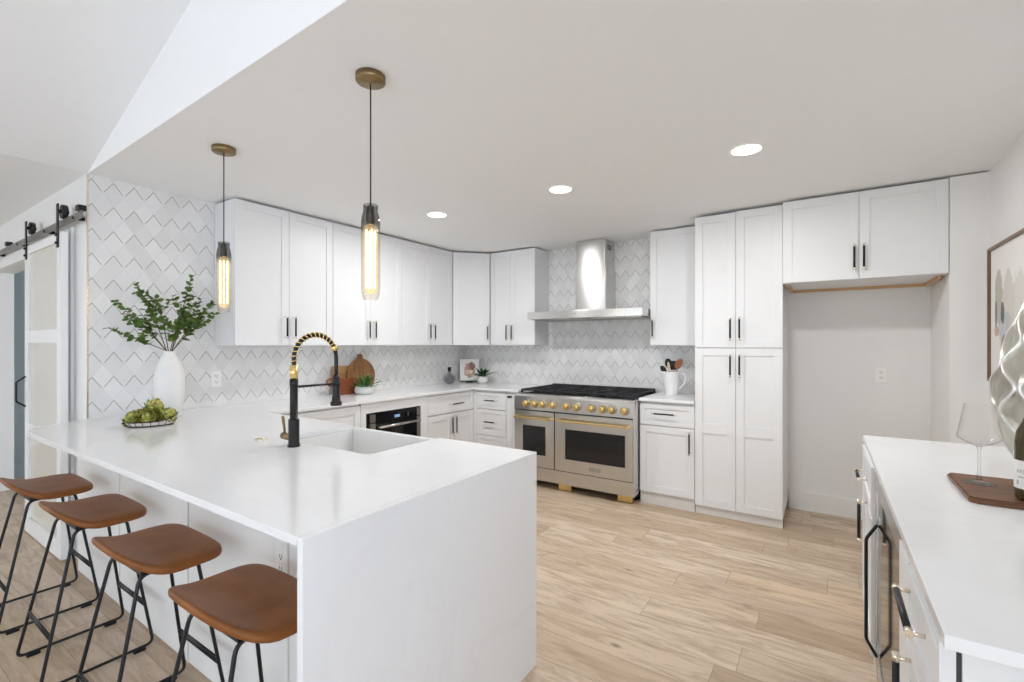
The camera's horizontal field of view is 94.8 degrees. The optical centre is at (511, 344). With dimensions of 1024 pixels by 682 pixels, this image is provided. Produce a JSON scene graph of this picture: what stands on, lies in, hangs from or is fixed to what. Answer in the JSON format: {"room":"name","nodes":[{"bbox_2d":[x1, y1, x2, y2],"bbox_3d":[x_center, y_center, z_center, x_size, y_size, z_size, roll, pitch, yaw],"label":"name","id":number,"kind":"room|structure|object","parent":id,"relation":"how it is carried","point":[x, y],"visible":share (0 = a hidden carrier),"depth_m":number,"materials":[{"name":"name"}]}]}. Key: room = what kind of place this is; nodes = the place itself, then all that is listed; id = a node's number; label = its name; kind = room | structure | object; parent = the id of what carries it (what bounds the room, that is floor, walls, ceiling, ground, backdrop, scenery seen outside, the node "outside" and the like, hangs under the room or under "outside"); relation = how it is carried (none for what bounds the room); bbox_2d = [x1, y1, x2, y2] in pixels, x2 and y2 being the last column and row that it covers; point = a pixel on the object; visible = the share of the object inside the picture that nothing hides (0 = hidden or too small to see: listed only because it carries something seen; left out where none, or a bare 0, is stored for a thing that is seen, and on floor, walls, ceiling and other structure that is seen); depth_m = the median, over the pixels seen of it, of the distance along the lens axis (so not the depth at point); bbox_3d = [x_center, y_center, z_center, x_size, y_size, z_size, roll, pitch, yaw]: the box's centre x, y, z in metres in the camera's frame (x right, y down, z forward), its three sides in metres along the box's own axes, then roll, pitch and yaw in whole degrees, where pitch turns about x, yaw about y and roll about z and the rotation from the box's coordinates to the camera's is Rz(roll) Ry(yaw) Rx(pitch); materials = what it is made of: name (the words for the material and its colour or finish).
{"room":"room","nodes":[
{"label":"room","id":0,"kind":"room"},
{"bbox_2d":[14,270,24,464],"bbox_3d":[-4.650,0.158,5.687,0.150,2.440,2.105,0,0,34],"label":"door","id":1,"kind":"structure","parent":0,"point":[19,278],"depth_m":4.87,"materials":[{"name":"blue paint"}]},
{"bbox_2d":[14,463,24,478],"bbox_3d":[-4.581,1.308,5.641,0.015,0.140,2.105,0,0,34],"label":"baseboard","id":2,"kind":"structure","parent":1,"relation":"attached to","point":[19,469],"depth_m":4.86,"materials":[{"name":"blue paint"}]},
{"bbox_2d":[0,174,86,558],"bbox_3d":[-4.756,0.158,4.413,5.189,2.440,0.132,0,0,34],"label":"wall","id":3,"kind":"structure","parent":0,"point":[43,214],"depth_m":3.06,"materials":[{"name":"white paint"}]},
{"bbox_2d":[0,227,73,556],"bbox_3d":[-3.845,0.308,3.795,2.470,2.140,0.148,0,0,34],"label":"door frame","id":4,"kind":"structure","parent":3,"relation":"attached to","point":[6,280],"depth_m":4.42,"materials":[{"name":"white paint"}]},
{"bbox_2d":[0,203,86,560],"bbox_3d":[-3.618,0.234,3.496,2.500,2.263,0.133,0,0,34],"label":"sliding barn door","id":5,"kind":"structure","parent":3,"relation":"in","point":[46,260],"depth_m":3.20,"materials":[{"name":"white paint"}]},
{"bbox_2d":[86,174,88,417],"bbox_3d":[-2.633,-0.300,2.918,0.007,1.516,0.008,0,0,34],"label":"trim","id":6,"kind":"structure","parent":3,"relation":"attached to","point":[87,175],"depth_m":2.92,"materials":[{"name":"beige metal"}]},
{"bbox_2d":[0,0,191,172],"bbox_3d":[-0.486,-2.402,-1.350,8.310,2.680,4.715,0,0,34],"label":"ceiling","id":7,"kind":"structure","parent":0,"point":[70,70],"depth_m":2.25,"materials":[{"name":"paint"}]},
{"bbox_2d":[89,0,344,171],"bbox_3d":[0.814,-2.343,0.598,8.313,2.556,0.100,0,0,35],"label":"wall","id":8,"kind":"structure","parent":0,"point":[212,41],"depth_m":2.00,"materials":[{"name":"paint"}]},
{"bbox_2d":[87,173,465,418],"bbox_3d":[-1.628,0.158,4.559,0.150,2.440,3.845,0,0,34],"label":"wall","id":9,"kind":"structure","parent":0,"point":[152,238],"depth_m":3.31,"materials":[{"name":"tile"}]},
{"bbox_2d":[211,371,220,386],"bbox_3d":[-2.219,0.258,3.531,0.008,0.116,0.072,0,0,34],"label":"wall outlet","id":10,"kind":"object","parent":9,"relation":"attached to","point":[215,375],"visible":1,"depth_m":3.52,"materials":[{"name":"white plastic"}]},
{"bbox_2d":[215,198,332,345],"bbox_3d":[-1.859,-0.518,3.758,0.343,1.053,0.800,0,0,34],"label":"upper cabinet","id":11,"kind":"object","parent":9,"relation":"attached to","point":[280,266],"visible":0.94,"depth_m":3.58,"materials":[{"name":"white paint"}]},
{"bbox_2d":[333,223,401,344],"bbox_3d":[-1.419,-0.518,4.418,0.343,1.053,0.780,0,0,34],"label":"upper cabinet","id":12,"kind":"object","parent":9,"relation":"attached to","point":[362,315],"visible":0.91,"depth_m":4.30,"materials":[{"name":"white paint"}]},
{"bbox_2d":[402,240,451,344],"bbox_3d":[-0.989,-0.518,5.061,0.343,1.053,0.758,0,0,34],"label":"upper cabinet","id":13,"kind":"object","parent":9,"relation":"attached to","point":[426,270],"visible":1,"depth_m":4.96,"materials":[{"name":"white paint"}]},
{"bbox_2d":[0,477,878,681],"bbox_3d":[-0.969,1.428,2.601,13.500,0.100,10.750,0,0,34],"label":"floor","id":14,"kind":"structure","parent":0,"point":[637,591],"depth_m":2.51,"materials":[{"name":"brown wood"}]},
{"bbox_2d":[0,473,98,634],"bbox_3d":[-2.460,1.027,2.461,0.480,0.703,0.379,0,0,34],"label":"counter stool","id":15,"kind":"object","parent":14,"relation":"on","point":[61,486],"visible":0.99,"depth_m":2.43,"materials":[{"name":"brown leather"}]},
{"bbox_2d":[16,494,153,681],"bbox_3d":[-1.892,1.027,2.096,0.480,0.703,0.379,0,0,34],"label":"counter stool","id":16,"kind":"object","parent":14,"relation":"on","point":[105,510],"visible":0.99,"depth_m":2.06,"materials":[{"name":"brown leather"}]},
{"bbox_2d":[75,523,224,681],"bbox_3d":[-1.315,1.027,1.708,0.480,0.703,0.379,0,0,34],"label":"counter stool","id":17,"kind":"object","parent":14,"relation":"on","point":[171,548],"visible":0.97,"depth_m":1.69,"materials":[{"name":"brown leather"}]},
{"bbox_2d":[78,431,339,681],"bbox_3d":[-1.292,0.932,2.447,2.743,0.891,0.808,0,0,34],"label":"base cabinet","id":18,"kind":"object","parent":14,"relation":"on","point":[241,544],"visible":0.12,"depth_m":2.03,"materials":[{"name":"white paint"}]},
{"bbox_2d":[276,543,286,572],"bbox_3d":[-0.800,0.756,1.633,0.072,0.116,0.008,0,0,34],"label":"wall outlet","id":19,"kind":"object","parent":18,"relation":"attached to","point":[281,551],"visible":0.72,"depth_m":1.63,"materials":[{"name":"white plastic"}]},
{"bbox_2d":[278,551,283,561],"bbox_3d":[-0.801,0.735,1.632,0.034,0.032,0.003,0,0,34],"label":"receptacle","id":20,"kind":"object","parent":19,"relation":"attached to","point":[280,553],"depth_m":1.63,"materials":[{"name":"white plastic"}]},
{"bbox_2d":[278,563,283,571],"bbox_3d":[-0.801,0.777,1.632,0.034,0.032,0.003,0,0,34],"label":"receptacle","id":21,"kind":"object","parent":19,"relation":"attached to","point":[280,565],"depth_m":1.63,"materials":[{"name":"white plastic"}]},
{"bbox_2d":[168,564,296,681],"bbox_3d":[-0.783,1.027,1.353,0.480,0.703,0.379,0,0,34],"label":"counter stool","id":22,"kind":"object","parent":14,"relation":"on","point":[253,603],"visible":0.88,"depth_m":1.32,"materials":[{"name":"brown leather"}]},
{"bbox_2d":[28,381,542,681],"bbox_3d":[-0.541,0.920,3.552,2.771,0.915,4.010,0,0,34],"label":"countertop","id":23,"kind":"structure","parent":14,"relation":"on","point":[417,562],"depth_m":1.62,"materials":[{"name":"white stone"}]},
{"bbox_2d":[123,412,177,427],"bbox_3d":[-2.070,0.429,2.701,0.209,0.066,0.249,0,0,34],"label":"wire basket","id":24,"kind":"object","parent":23,"relation":"on","point":[160,422],"visible":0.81,"depth_m":2.63,"materials":[{"name":"brown metal"}]},
{"bbox_2d":[121,410,139,427],"bbox_3d":[-2.129,0.420,2.650,0.111,0.109,0.110,0,0,40],"label":"artichoke","id":25,"kind":"object","parent":24,"relation":"in","point":[131,416],"visible":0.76,"depth_m":2.62,"materials":[{"name":"green food"}]},
{"bbox_2d":[137,409,160,427],"bbox_3d":[-2.055,0.422,2.655,0.110,0.112,0.101,0,0,-15],"label":"artichoke","id":26,"kind":"object","parent":24,"relation":"in","point":[147,415],"visible":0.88,"depth_m":2.63,"materials":[{"name":"green food"}]},
{"bbox_2d":[159,407,177,423],"bbox_3d":[-1.995,0.414,2.726,0.111,0.102,0.109,0,0,37],"label":"artichoke","id":27,"kind":"object","parent":24,"relation":"in","point":[164,414],"visible":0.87,"depth_m":2.70,"materials":[{"name":"green food"}]},
{"bbox_3d":[-2.097,0.419,2.737,0.115,0.114,0.118,-15,19,41],"label":"artichoke","id":28,"kind":"object","parent":24,"relation":"in","visible":0},
{"bbox_2d":[143,398,164,412],"bbox_3d":[-2.064,0.362,2.714,0.114,0.109,0.102,0,0,37],"label":"artichoke","id":29,"kind":"object","parent":28,"relation":"on","point":[157,405],"visible":0.87,"depth_m":2.69,"materials":[{"name":"green food"}]},
{"bbox_2d":[153,351,184,416],"bbox_3d":[-2.199,0.253,3.021,0.166,0.420,0.166,0,0,34],"label":"vase","id":30,"kind":"object","parent":23,"relation":"on","point":[169,374],"visible":0.84,"depth_m":2.97,"materials":[{"name":"white ceramic"}]},
{"bbox_2d":[103,327,164,349],"bbox_3d":[-2.301,0.028,2.889,0.331,0.272,0.100,0,0,-40],"label":"branch","id":31,"kind":"object","parent":30,"relation":"in","point":[141,338],"visible":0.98,"depth_m":2.89,"materials":[{"name":"green plant"}]},
{"bbox_2d":[110,300,160,344],"bbox_3d":[-2.334,-0.057,2.959,0.301,0.442,0.070,0,0,-17],"label":"branch","id":32,"kind":"object","parent":30,"relation":"in","point":[120,306],"visible":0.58,"depth_m":2.94,"materials":[{"name":"green plant"}]},
{"bbox_2d":[124,308,165,350],"bbox_3d":[-2.246,-0.030,2.912,0.100,0.388,0.240,0,0,34],"label":"branch","id":33,"kind":"object","parent":30,"relation":"in","point":[145,321],"visible":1,"depth_m":2.90,"materials":[{"name":"green plant"}]},
{"bbox_2d":[132,282,166,350],"bbox_3d":[-2.262,-0.112,2.947,0.196,0.552,0.077,0,0,-39],"label":"branch","id":34,"kind":"object","parent":30,"relation":"in","point":[152,315],"visible":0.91,"depth_m":2.94,"materials":[{"name":"green plant"}]},
{"bbox_2d":[136,290,176,350],"bbox_3d":[-2.233,-0.092,2.966,0.210,0.512,0.088,0,0,-42],"label":"branch","id":35,"kind":"object","parent":30,"relation":"in","point":[159,310],"visible":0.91,"depth_m":2.96,"materials":[{"name":"green plant"}]},
{"bbox_2d":[159,318,195,350],"bbox_3d":[-2.110,-0.003,2.963,0.182,0.332,0.122,0,0,-1],"label":"branch","id":36,"kind":"object","parent":30,"relation":"in","point":[179,324],"visible":0.98,"depth_m":2.98,"materials":[{"name":"green plant"}]},
{"bbox_2d":[171,274,196,349],"bbox_3d":[-2.132,-0.149,3.050,0.152,0.625,0.093,0,0,-27],"label":"branch","id":37,"kind":"object","parent":30,"relation":"in","point":[188,288],"visible":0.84,"depth_m":3.07,"materials":[{"name":"green plant"}]},
{"bbox_2d":[171,296,208,350],"bbox_3d":[-2.093,-0.073,3.046,0.220,0.473,0.090,0,0,-24],"label":"branch","id":38,"kind":"object","parent":30,"relation":"in","point":[183,311],"visible":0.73,"depth_m":3.03,"materials":[{"name":"green plant"}]},
{"bbox_2d":[172,297,215,350],"bbox_3d":[-2.086,-0.075,3.085,0.130,0.476,0.239,0,0,34],"label":"branch","id":39,"kind":"object","parent":30,"relation":"in","point":[208,305],"visible":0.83,"depth_m":3.09,"materials":[{"name":"green plant"}]},
{"bbox_2d":[176,312,219,346],"bbox_3d":[-2.083,-0.027,3.088,0.149,0.381,0.248,0,0,34],"label":"branch","id":40,"kind":"object","parent":30,"relation":"in","point":[197,324],"visible":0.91,"depth_m":3.11,"materials":[{"name":"green plant"}]},
{"bbox_2d":[254,437,266,440],"bbox_3d":[-1.217,0.458,2.281,0.056,0.011,0.056,0,0,34],"label":"switch","id":41,"kind":"object","parent":23,"relation":"on","point":[259,438],"visible":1,"depth_m":2.27,"materials":[{"name":"beige metal"}]},
{"bbox_2d":[280,332,341,447],"bbox_3d":[-0.959,0.202,2.250,0.124,0.523,0.276,0,0,34],"label":"faucet","id":42,"kind":"object","parent":23,"relation":"on","point":[293,435],"visible":1,"depth_m":2.14,"materials":[{"name":"black metal"}]},
{"bbox_2d":[331,366,347,391],"bbox_3d":[-1.557,0.332,4.454,0.036,0.262,0.330,0,0,34],"label":"cutting board","id":43,"kind":"object","parent":23,"relation":"on","point":[342,370],"visible":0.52,"depth_m":4.39,"materials":[{"name":"brown wood"}]},
{"bbox_2d":[326,377,357,394],"bbox_3d":[-1.561,0.380,4.332,0.033,0.165,0.338,0,0,34],"label":"cutting board","id":44,"kind":"object","parent":23,"relation":"on","point":[346,387],"visible":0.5,"depth_m":4.36,"materials":[{"name":"brown wood"}]},
{"bbox_2d":[346,354,374,385],"bbox_3d":[-1.463,0.278,4.554,0.044,0.370,0.326,0,0,34],"label":"cutting board","id":45,"kind":"object","parent":23,"relation":"on","point":[359,366],"visible":0.66,"depth_m":4.55,"materials":[{"name":"brown wood"}]},
{"bbox_2d":[300,427,432,453],"bbox_3d":[-0.758,0.594,2.340,0.681,0.238,0.480,0,0,34],"label":"farmhouse sink","id":46,"kind":"object","parent":23,"relation":"in","point":[357,439],"visible":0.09,"depth_m":2.58,"materials":[{"name":"white ceramic"}]},
{"bbox_2d":[353,373,380,394],"bbox_3d":[-1.384,0.367,4.398,0.335,0.191,0.314,0,0,34],"label":"potted plant","id":47,"kind":"object","parent":23,"relation":"on","point":[365,389],"visible":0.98,"depth_m":4.36,"materials":[{"name":"green plant"}]},
{"bbox_2d":[443,367,455,383],"bbox_3d":[-0.730,0.361,5.489,0.157,0.197,0.153,0,0,34],"label":"glass decanter","id":48,"kind":"object","parent":23,"relation":"on","point":[449,368],"visible":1,"depth_m":5.46,"materials":[{"name":"black glass"}]},
{"bbox_2d":[460,359,478,382],"bbox_3d":[-0.522,0.321,5.781,0.232,0.285,0.136,0,0,-4],"label":"picture","id":49,"kind":"object","parent":23,"relation":"on","point":[467,366],"visible":0.8,"depth_m":5.75,"materials":[{"name":"white paper"}]},
{"bbox_2d":[473,368,492,383],"bbox_3d":[-0.354,0.369,5.607,0.324,0.188,0.268,0,0,34],"label":"potted plant","id":50,"kind":"object","parent":23,"relation":"on","point":[482,378],"visible":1,"depth_m":5.55,"materials":[{"name":"green plant"}]},
{"bbox_2d":[282,404,359,429],"bbox_3d":[-1.697,0.932,3.713,0.653,0.891,0.770,0,0,34],"label":"base cabinet","id":51,"kind":"object","parent":14,"relation":"on","point":[350,414],"visible":0.15,"depth_m":3.70,"materials":[{"name":"white paint"}]},
{"bbox_2d":[359,395,427,437],"bbox_3d":[-1.257,0.932,4.357,0.671,0.891,0.782,0,0,34],"label":"base cabinet","id":52,"kind":"object","parent":14,"relation":"on","point":[422,401],"depth_m":4.21,"materials":[{"name":"white paint"}]},
{"bbox_2d":[428,390,472,442],"bbox_3d":[-0.849,0.932,4.983,0.653,0.891,0.703,0,0,34],"label":"base cabinet","id":53,"kind":"object","parent":14,"relation":"on","point":[450,415],"visible":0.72,"depth_m":4.82,"materials":[{"name":"white paint"}]},
{"bbox_2d":[472,389,506,446],"bbox_3d":[-0.091,0.932,5.247,0.444,0.891,0.653,0,0,34],"label":"base cabinet","id":54,"kind":"object","parent":14,"relation":"on","point":[489,407],"visible":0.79,"depth_m":5.01,"materials":[{"name":"white paint"}]},
{"bbox_2d":[506,392,515,448],"bbox_3d":[0.179,0.932,5.086,0.176,0.891,0.622,0,0,34],"label":"base cabinet","id":55,"kind":"object","parent":14,"relation":"on","point":[510,410],"visible":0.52,"depth_m":4.86,"materials":[{"name":"white paint"}]},
{"bbox_2d":[514,383,655,502],"bbox_3d":[0.720,0.906,4.623,1.219,0.944,0.811,0,0,34],"label":"range","id":56,"kind":"object","parent":14,"relation":"on","point":[582,436],"visible":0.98,"depth_m":4.29,"materials":[{"name":"metal"}]},
{"bbox_2d":[519,390,653,399],"bbox_3d":[0.746,0.476,4.663,1.199,0.008,0.675,0,0,34],"label":"cooktop","id":57,"kind":"object","parent":56,"relation":"in","point":[605,394],"depth_m":4.41,"materials":[{"name":"black metal"}]},
{"bbox_2d":[640,401,694,511],"bbox_3d":[1.461,0.932,4.211,0.455,0.891,0.653,0,0,34],"label":"base cabinet","id":58,"kind":"object","parent":14,"relation":"on","point":[667,430],"visible":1,"depth_m":3.97,"materials":[{"name":"white paint"}]},
{"bbox_2d":[639,392,694,403],"bbox_3d":[1.471,0.474,4.226,0.458,0.023,0.653,0,0,34],"label":"countertop","id":59,"kind":"structure","parent":58,"relation":"on","point":[685,398],"depth_m":4.05,"materials":[{"name":"white stone"}]},
{"bbox_2d":[659,371,685,395],"bbox_3d":[1.464,0.354,4.310,0.170,0.218,0.195,0,0,-32],"label":"pitcher","id":60,"kind":"object","parent":59,"relation":"on","point":[671,379],"visible":1,"depth_m":4.26,"materials":[{"name":"white ceramic"}]},
{"bbox_2d":[665,358,671,367],"bbox_3d":[1.449,0.281,4.344,0.071,0.305,0.012,0,0,28],"label":"spoon","id":61,"kind":"object","parent":60,"relation":"in","point":[667,360],"visible":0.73,"depth_m":4.34,"materials":[{"name":"black plastic"}]},
{"bbox_2d":[670,361,675,371],"bbox_3d":[1.490,0.292,4.334,0.064,0.282,0.010,0,0,28],"label":"slotted turner","id":62,"kind":"object","parent":60,"relation":"in","point":[673,368],"visible":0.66,"depth_m":4.33,"materials":[{"name":"black plastic"}]},
{"bbox_2d":[675,359,682,371],"bbox_3d":[1.496,0.282,4.285,0.116,0.306,0.012,0,0,28],"label":"wooden spoon","id":63,"kind":"object","parent":60,"relation":"in","point":[679,362],"visible":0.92,"depth_m":4.27,"materials":[{"name":"brown wood"}]},
{"bbox_2d":[695,205,787,528],"bbox_3d":[1.917,0.169,3.916,0.623,2.418,0.668,0,0,34],"label":"pantry cabinet","id":64,"kind":"object","parent":14,"relation":"on","point":[741,295],"visible":1,"depth_m":3.66,"materials":[{"name":"white paint"}]},
{"bbox_2d":[854,444,878,680],"bbox_3d":[1.884,0.932,2.002,0.677,0.891,0.546,0,0,34],"label":"base cabinet","id":65,"kind":"object","parent":14,"relation":"on","point":[868,470],"visible":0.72,"depth_m":2.06,"materials":[{"name":"white paint"}]},
{"bbox_2d":[864,471,901,681],"bbox_3d":[1.495,0.935,1.418,0.660,0.885,0.842,0,0,34],"label":"beverage cooler","id":66,"kind":"object","parent":14,"relation":"on","point":[887,535],"visible":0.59,"depth_m":1.65,"materials":[{"name":"metal"}]},
{"bbox_2d":[891,539,1023,681],"bbox_3d":[1.104,0.932,0.829,0.673,0.891,0.553,0,0,34],"label":"base cabinet","id":67,"kind":"object","parent":14,"relation":"on","point":[922,656],"visible":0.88,"depth_m":0.91,"materials":[{"name":"white paint"}]},
{"bbox_2d":[863,435,1023,669],"bbox_3d":[1.520,0.474,1.395,0.666,0.023,1.992,0,0,34],"label":"countertop","id":68,"kind":"structure","parent":67,"relation":"on","point":[966,557],"depth_m":1.11,"materials":[{"name":"white stone"}]},
{"bbox_2d":[947,473,1023,509],"bbox_3d":[1.574,0.454,1.414,0.352,0.018,0.330,0,0,34],"label":"serving board","id":69,"kind":"object","parent":68,"relation":"on","point":[1002,495],"visible":1,"depth_m":1.44,"materials":[{"name":"brown wood"}]},
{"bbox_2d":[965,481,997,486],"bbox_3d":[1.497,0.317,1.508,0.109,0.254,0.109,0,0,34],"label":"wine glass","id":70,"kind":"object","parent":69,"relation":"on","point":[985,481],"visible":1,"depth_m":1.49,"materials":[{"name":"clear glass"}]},
{"bbox_2d":[1014,417,1023,500],"bbox_3d":[1.483,0.287,1.339,0.076,0.315,0.076,0,0,34],"label":"wine bottle","id":71,"kind":"object","parent":69,"relation":"on","point":[1019,434],"visible":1,"depth_m":1.34,"materials":[{"name":"green glass"}]},
{"bbox_2d":[1016,469,1023,483],"bbox_3d":[1.455,0.377,1.322,0.012,0.045,0.055,0,0,-31],"label":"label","id":72,"kind":"object","parent":71,"relation":"attached to","point":[1019,472],"depth_m":1.34,"materials":[{"name":"grey paper"}]},
{"bbox_2d":[989,303,1023,459],"bbox_3d":[1.932,0.134,1.741,0.239,0.655,0.234,0,0,34],"label":"decorative vase","id":73,"kind":"object","parent":68,"relation":"on","point":[1006,382],"visible":0.81,"depth_m":1.74,"materials":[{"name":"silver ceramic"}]},
{"bbox_2d":[0,0,1023,253],"bbox_3d":[-0.969,-1.122,2.601,13.500,0.120,10.750,0,0,34],"label":"ceiling","id":74,"kind":"structure","parent":0,"point":[484,107],"depth_m":2.19,"materials":[{"name":"paint"}]},
{"bbox_2d":[211,143,235,303],"bbox_3d":[-1.556,-0.620,2.541,0.115,0.885,0.115,0,0,34],"label":"pendant light","id":75,"kind":"object","parent":74,"relation":"hanging from","point":[223,250],"visible":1,"depth_m":2.53,"materials":[{"name":"gold metal"}]},
{"bbox_2d":[355,67,385,288],"bbox_3d":[-0.559,-0.620,1.859,0.115,0.885,0.115,0,0,34],"label":"pendant light","id":76,"kind":"object","parent":74,"relation":"hanging from","point":[366,77],"visible":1,"depth_m":1.84,"materials":[{"name":"gold metal"}]},
{"bbox_2d":[366,222,374,225],"bbox_3d":[-0.559,-0.509,1.859,0.032,0.075,0.032,0,0,34],"label":"socket","id":77,"kind":"object","parent":76,"relation":"attached to","point":[368,223],"depth_m":1.85,"materials":[{"name":"gold metal"}]},
{"bbox_2d":[426,212,447,217],"bbox_3d":[-0.613,-1.060,3.848,0.180,0.005,0.180,0,0,34],"label":"recessed light","id":78,"kind":"object","parent":74,"relation":"in","point":[429,214],"visible":1,"depth_m":3.83,"materials":[{"name":"white plastic"}]},
{"bbox_2d":[547,185,573,193],"bbox_3d":[0.331,-1.060,3.218,0.180,0.005,0.180,0,0,34],"label":"recessed light","id":79,"kind":"object","parent":74,"relation":"in","point":[556,189],"visible":1,"depth_m":3.21,"materials":[{"name":"white plastic"}]},
{"bbox_2d":[728,142,764,156],"bbox_3d":[1.276,-1.060,2.563,0.180,0.005,0.180,0,0,34],"label":"recessed light","id":80,"kind":"object","parent":74,"relation":"in","point":[746,149],"visible":1,"depth_m":2.56,"materials":[{"name":"white plastic"}]},
{"bbox_2d":[466,238,787,504],"bbox_3d":[0.870,0.158,5.112,3.690,2.440,0.150,0,0,34],"label":"wall","id":81,"kind":"structure","parent":0,"point":[618,353],"depth_m":5.00,"materials":[{"name":"tile"}]},
{"bbox_2d":[452,252,490,344],"bbox_3d":[-0.496,-0.518,5.560,0.599,1.053,0.603,0,0,34],"label":"upper cabinet","id":82,"kind":"object","parent":81,"relation":"attached to","point":[471,272],"visible":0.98,"depth_m":5.36,"materials":[{"name":"white paint"}]},
{"bbox_2d":[491,248,547,344],"bbox_3d":[0.070,-0.518,5.344,0.590,1.053,0.343,0,0,34],"label":"upper cabinet","id":83,"kind":"object","parent":81,"relation":"attached to","point":[519,278],"visible":1,"depth_m":5.22,"materials":[{"name":"white paint"}]},
{"bbox_2d":[528,238,649,321],"bbox_3d":[0.803,-0.653,4.755,1.212,0.802,0.509,0,0,34],"label":"range hood","id":84,"kind":"object","parent":81,"relation":"attached to","point":[595,272],"visible":0.95,"depth_m":4.72,"materials":[{"name":"metal"}]},
{"bbox_2d":[650,226,694,344],"bbox_3d":[1.549,-0.518,4.351,0.460,1.053,0.353,0,0,34],"label":"upper cabinet","id":85,"kind":"object","parent":81,"relation":"attached to","point":[672,251],"visible":0.62,"depth_m":4.26,"materials":[{"name":"white paint"}]},
{"bbox_2d":[788,285,930,506],"bbox_3d":[2.909,0.158,3.721,1.245,2.440,0.200,0,0,34],"label":"wall","id":86,"kind":"structure","parent":0,"point":[837,340],"depth_m":3.75,"materials":[{"name":"paint"}]},
{"bbox_2d":[789,489,862,519],"bbox_3d":[2.715,1.300,3.721,0.907,0.155,0.015,0,0,34],"label":"baseboard","id":87,"kind":"structure","parent":86,"relation":"attached to","point":[801,500],"depth_m":3.83,"materials":[{"name":"white paint"}]},
{"bbox_2d":[783,179,948,292],"bbox_3d":[2.526,-0.736,3.445,0.906,0.617,0.663,0,0,34],"label":"upper cabinet","id":88,"kind":"object","parent":86,"relation":"attached to","point":[896,236],"visible":1,"depth_m":3.20,"materials":[{"name":"white paint"}]},
{"bbox_2d":[875,367,886,381],"bbox_3d":[2.851,0.234,3.635,0.072,0.116,0.008,0,0,34],"label":"wall outlet","id":89,"kind":"object","parent":86,"relation":"attached to","point":[880,372],"visible":1,"depth_m":3.63,"materials":[{"name":"white plastic"}]},
{"bbox_2d":[931,172,989,445],"bbox_3d":[2.998,0.164,3.166,0.180,2.428,0.625,0,0,34],"label":"wall","id":90,"kind":"structure","parent":0,"point":[960,400],"depth_m":2.92,"materials":[{"name":"paint"}]},
{"bbox_2d":[988,133,1023,446],"bbox_3d":[2.070,0.158,1.480,0.150,2.440,4.460,0,0,34],"label":"wall","id":91,"kind":"structure","parent":0,"point":[1007,174],"depth_m":2.60,"materials":[{"name":"paint"}]},
{"bbox_2d":[987,228,1023,380],"bbox_3d":[2.577,-0.175,2.404,0.031,0.776,0.910,0,0,34],"label":"framed picture","id":92,"kind":"object","parent":91,"relation":"attached to","point":[1005,259],"visible":0.75,"depth_m":2.59,"materials":[{"name":"fabric"}]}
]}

